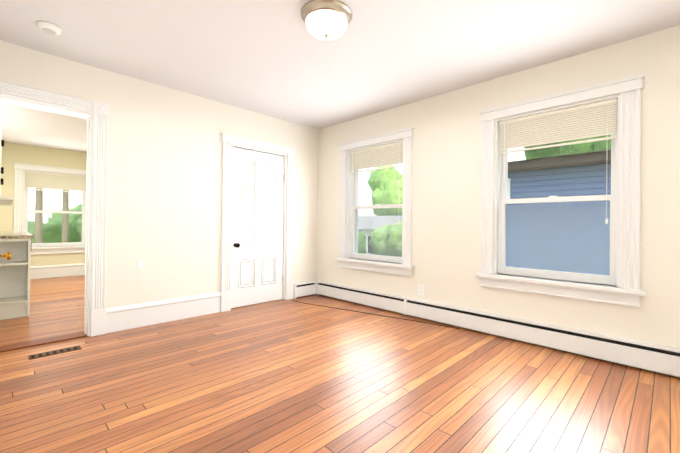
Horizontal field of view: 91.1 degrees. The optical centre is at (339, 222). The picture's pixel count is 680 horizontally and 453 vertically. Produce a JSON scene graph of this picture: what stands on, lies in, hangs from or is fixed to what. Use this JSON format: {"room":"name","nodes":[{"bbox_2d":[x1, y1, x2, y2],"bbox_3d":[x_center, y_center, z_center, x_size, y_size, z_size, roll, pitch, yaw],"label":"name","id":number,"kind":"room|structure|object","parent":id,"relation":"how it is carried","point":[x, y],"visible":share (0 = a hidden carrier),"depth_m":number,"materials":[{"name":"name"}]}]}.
{"room":"empty living room","nodes":[
{"label":"empty living room","id":0,"kind":"room"},
{"bbox_2d":[0,252,11,259],"bbox_3d":[-2.518,0.008,2.423,0.634,2.052,0.190,0,-1,45],"label":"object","id":1,"kind":"structure","parent":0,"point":[7,255],"depth_m":2.28,"materials":[{"name":"gold metal"}]},
{"bbox_2d":[0,142,86,265],"bbox_3d":[-5.350,-0.211,6.544,0.200,2.500,3.160,0,-1,45],"label":"wall","id":2,"kind":"structure","parent":0,"point":[11,153],"depth_m":6.14,"materials":[{"name":"paint"}]},
{"bbox_2d":[13,163,86,254],"bbox_3d":[-5.457,-0.233,6.418,0.325,1.640,1.240,0,-1,45],"label":"trim","id":3,"kind":"structure","parent":2,"relation":"attached to","point":[19,198],"depth_m":6.09,"materials":[{"name":"white wood"}]},
{"bbox_2d":[25,171,85,246],"bbox_3d":[-5.469,-0.238,6.429,0.160,1.388,0.898,0,-1,45],"label":"kitchen window","id":4,"kind":"structure","parent":2,"relation":"in","point":[48,181],"depth_m":6.38,"materials":[{"name":"white"}]},
{"bbox_2d":[30,263,84,278],"bbox_3d":[-5.280,0.921,6.456,0.030,0.235,2.560,0,-1,45],"label":"baseboard","id":5,"kind":"structure","parent":2,"relation":"attached to","point":[49,271],"depth_m":6.34,"materials":[{"name":"white wood"}]},
{"bbox_2d":[0,103,86,152],"bbox_3d":[-3.825,-1.465,5.059,4.650,0.140,3.160,0,-1,45],"label":"ceiling","id":6,"kind":"structure","parent":0,"point":[30,126],"depth_m":4.98,"materials":[{"name":"paint"}]},
{"bbox_2d":[0,41,317,307],"bbox_3d":[-1.740,-0.191,3.767,0.140,2.500,4.280,0,-1,45],"label":"wall","id":7,"kind":"structure","parent":0,"point":[164,194],"depth_m":3.55,"materials":[{"name":"beige paint"}]},
{"bbox_2d":[0,332,86,351],"bbox_3d":[-2.607,1.038,2.902,0.152,0.012,0.640,0,-1,45],"label":"threshold","id":8,"kind":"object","parent":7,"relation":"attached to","point":[10,347],"depth_m":2.90,"materials":[{"name":"brown wood"}]},
{"bbox_2d":[0,81,108,336],"bbox_3d":[-2.579,-0.043,2.892,0.201,2.174,0.912,0,-1,45],"label":"door frame","id":9,"kind":"structure","parent":7,"relation":"attached to","point":[96,233],"depth_m":3.10,"materials":[{"name":"white wood"}]},
{"bbox_2d":[137,262,141,268],"bbox_3d":[-2.025,0.428,3.375,0.009,0.068,0.044,0,-1,45],"label":"outlet","id":10,"kind":"object","parent":7,"relation":"attached to","point":[139,264],"visible":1,"depth_m":3.37,"materials":[{"name":"white plastic"}]},
{"bbox_2d":[106,292,220,332],"bbox_3d":[-2.204,0.933,3.181,0.030,0.235,2.222,0,-1,45],"label":"baseboard","id":11,"kind":"structure","parent":7,"relation":"attached to","point":[121,318],"depth_m":3.50,"materials":[{"name":"white wood"}]},
{"bbox_2d":[231,147,283,307],"bbox_3d":[-1.054,0.066,4.378,0.110,1.992,0.789,0,-1,45],"label":"closet door","id":12,"kind":"structure","parent":7,"relation":"in","point":[257,229],"depth_m":4.37,"materials":[{"name":"white wood"}]},
{"bbox_2d":[220,133,295,311],"bbox_3d":[-1.082,0.004,4.403,0.184,2.130,1.095,0,-1,45],"label":"trim","id":13,"kind":"structure","parent":7,"relation":"attached to","point":[230,142],"depth_m":4.21,"materials":[{"name":"white wood"}]},
{"bbox_2d":[293,281,315,298],"bbox_3d":[-0.518,0.974,4.860,0.070,0.209,0.390,0,-1,45],"label":"baseboard heater","id":14,"kind":"object","parent":7,"relation":"attached to","point":[304,289],"visible":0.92,"depth_m":4.83,"materials":[{"name":"white metal"}]},
{"bbox_2d":[0,275,679,452],"bbox_3d":[-1.715,1.089,3.791,9.450,0.060,4.380,0,-1,45],"label":"floor","id":15,"kind":"structure","parent":0,"point":[283,376],"depth_m":2.14,"materials":[{"name":"brown wood"}]},
{"bbox_2d":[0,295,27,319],"bbox_3d":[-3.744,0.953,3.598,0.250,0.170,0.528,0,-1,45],"label":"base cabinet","id":16,"kind":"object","parent":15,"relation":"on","point":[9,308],"depth_m":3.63,"materials":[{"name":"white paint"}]},
{"bbox_2d":[0,239,31,310],"bbox_3d":[-4.445,0.611,4.275,1.701,0.848,0.598,0,-1,45],"label":"base cabinet","id":17,"kind":"object","parent":15,"relation":"on","point":[15,286],"depth_m":3.78,"materials":[{"name":"white paint"}]},
{"bbox_2d":[0,231,33,238],"bbox_3d":[-4.318,0.149,4.171,2.025,0.036,0.628,0,-1,45],"label":"countertop","id":18,"kind":"structure","parent":17,"relation":"on","point":[3,234],"depth_m":3.67,"materials":[{"name":"beige stone"}]},
{"bbox_2d":[28,345,81,359],"bbox_3d":[-2.291,1.044,2.688,0.100,0.004,0.320,0,-1,45],"label":"floor vent","id":19,"kind":"object","parent":15,"relation":"in","point":[49,353],"visible":1,"depth_m":2.68,"materials":[{"name":"brown metal"}]},
{"bbox_2d":[293,300,458,328],"bbox_3d":[0.265,1.077,4.015,2.229,0.007,0.477,0,-1,45],"label":"cord","id":20,"kind":"object","parent":15,"relation":"on","point":[380,315],"visible":1,"depth_m":3.87,"materials":[{"name":"black"}]},
{"bbox_2d":[0,0,679,129],"bbox_3d":[-0.034,-1.474,2.173,4.800,0.080,4.380,0,-1,45],"label":"ceiling","id":21,"kind":"structure","parent":0,"point":[275,59],"depth_m":2.65,"materials":[{"name":"paint"}]},
{"bbox_2d":[36,21,61,34],"bbox_3d":[-2.158,-1.436,2.475,0.144,0.036,0.144,0,-1,45],"label":"smoke detector","id":22,"kind":"object","parent":21,"relation":"attached to","point":[48,27],"visible":1,"depth_m":2.45,"materials":[{"name":"white plastic"}]},
{"bbox_2d":[301,0,351,39],"bbox_3d":[-0.093,-1.353,2.305,0.356,0.162,0.356,0,-1,45],"label":"lamp","id":23,"kind":"object","parent":21,"relation":"attached to","point":[326,19],"visible":1,"depth_m":2.21,"materials":[{"name":"white glass"}]},
{"bbox_2d":[317,25,679,347],"bbox_3d":[1.394,-0.161,3.525,4.660,2.500,0.220,0,-1,45],"label":"wall","id":24,"kind":"structure","parent":0,"point":[446,194],"depth_m":3.27,"materials":[{"name":"beige paint"}]},
{"bbox_2d":[335,127,413,275],"bbox_3d":[0.500,-0.242,4.391,1.240,1.735,0.345,0,-1,45],"label":"trim","id":25,"kind":"structure","parent":24,"relation":"attached to","point":[345,259],"depth_m":4.28,"materials":[{"name":"white wood"}]},
{"bbox_2d":[350,141,402,262],"bbox_3d":[0.500,-0.247,4.392,0.898,1.483,0.172,0,-1,45],"label":"window","id":26,"kind":"structure","parent":24,"relation":"in","point":[383,155],"depth_m":4.40,"materials":[{"name":"white"}]},
{"bbox_2d":[418,284,423,294],"bbox_3d":[0.923,0.766,3.814,0.072,0.116,0.008,0,-1,45],"label":"electrical outlet","id":27,"kind":"object","parent":24,"relation":"attached to","point":[420,289],"visible":1,"depth_m":3.81,"materials":[{"name":"white plastic"}]},
{"bbox_2d":[316,281,679,376],"bbox_3d":[1.182,0.983,3.511,4.259,0.209,0.070,0,-1,45],"label":"baseboard heater","id":28,"kind":"object","parent":24,"relation":"attached to","point":[662,359],"visible":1,"depth_m":2.97,"materials":[{"name":"white metal"}]},
{"bbox_2d":[499,98,616,284],"bbox_3d":[1.914,-0.241,2.995,0.903,1.483,0.172,0,-1,45],"label":"window","id":29,"kind":"structure","parent":24,"relation":"in","point":[596,119],"depth_m":2.94,"materials":[{"name":"white"}]},
{"bbox_2d":[476,74,645,306],"bbox_3d":[1.914,-0.236,2.995,1.245,1.735,0.345,0,-1,45],"label":"trim","id":30,"kind":"structure","parent":24,"relation":"attached to","point":[625,290],"depth_m":2.68,"materials":[{"name":"white wood"}]},
{"bbox_3d":[-4.683,-0.220,3.981,4.350,2.500,0.150,0,-1,45],"label":"wall","id":31,"kind":"structure","parent":0,"visible":0},
{"bbox_2d":[0,122,3,197],"bbox_3d":[-4.021,-0.705,3.707,0.505,0.820,0.356,0,-1,45],"label":"upper cabinet","id":32,"kind":"object","parent":31,"relation":"attached to","point":[1,141],"depth_m":3.67,"materials":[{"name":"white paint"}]},
{"label":"outside","id":33,"kind":"structure","parent":0,"visible":0},
{"bbox_3d":[2.984,4.970,29.823,110.000,0.200,120.000,0,-1,45],"label":"ground","id":34,"kind":"structure","parent":33,"visible":0},
{"bbox_2d":[34,188,42,242],"bbox_3d":[-15.129,-3.321,15.691,7.976,15.832,7.705,0,-1,45],"label":"tree","id":35,"kind":"object","parent":34,"relation":"on","point":[39,195],"depth_m":16.18,"materials":[{"name":"plant"}]},
{"bbox_2d":[28,221,80,242],"bbox_3d":[-19.640,2.417,20.782,5.642,5.248,7.803,0,-1,45],"label":"tree","id":36,"kind":"object","parent":34,"relation":"on","point":[48,228],"depth_m":20.32,"materials":[{"name":"green plant"}]},
{"bbox_2d":[46,203,81,241],"bbox_3d":[-18.297,2.057,24.271,8.624,6.980,7.751,0,-1,45],"label":"tree","id":37,"kind":"object","parent":34,"relation":"on","point":[71,219],"depth_m":22.45,"materials":[{"name":"green plant"}]},
{"bbox_2d":[62,190,68,242],"bbox_3d":[-11.940,-3.579,15.671,8.334,16.412,8.706,0,-1,45],"label":"tree","id":38,"kind":"object","parent":34,"relation":"on","point":[64,221],"depth_m":15.29,"materials":[{"name":"plant"}]},
{"bbox_2d":[358,232,366,253],"bbox_3d":[0.100,2.596,17.962,3.053,4.340,2.255,0,-1,45],"label":"tree","id":39,"kind":"object","parent":34,"relation":"on","point":[362,242],"depth_m":16.98,"materials":[{"name":"green plant"}]},
{"bbox_2d":[358,216,401,253],"bbox_3d":[3.718,3.649,27.715,9.600,8.430,7.900,0,-1,45],"label":"house","id":40,"kind":"structure","parent":34,"relation":"on","point":[381,218],"depth_m":25.20,"materials":[{"name":"white"}]},
{"bbox_2d":[367,165,402,215],"bbox_3d":[6.776,-1.131,39.179,6.186,12.195,6.259,0,-1,45],"label":"tree","id":41,"kind":"object","parent":34,"relation":"on","point":[381,193],"depth_m":37.71,"materials":[{"name":"green plant"}]},
{"bbox_2d":[369,222,401,256],"bbox_3d":[3.495,2.368,17.367,4.108,4.860,3.713,0,-1,45],"label":"tree","id":42,"kind":"object","parent":34,"relation":"on","point":[392,235],"depth_m":16.46,"materials":[{"name":"green plant"}]},
{"bbox_2d":[506,150,610,275],"bbox_3d":[9.498,1.604,6.091,12.100,6.370,7.500,0,-1,45],"label":"house","id":43,"kind":"structure","parent":34,"relation":"on","point":[542,187],"depth_m":6.49,"materials":[{"name":"blue"}]},
{"bbox_2d":[524,135,610,159],"bbox_3d":[12.656,-1.149,15.839,7.157,12.061,6.860,0,-1,45],"label":"tree","id":44,"kind":"object","parent":34,"relation":"on","point":[579,147],"depth_m":14.21,"materials":[{"name":"green plant"}]}
]}

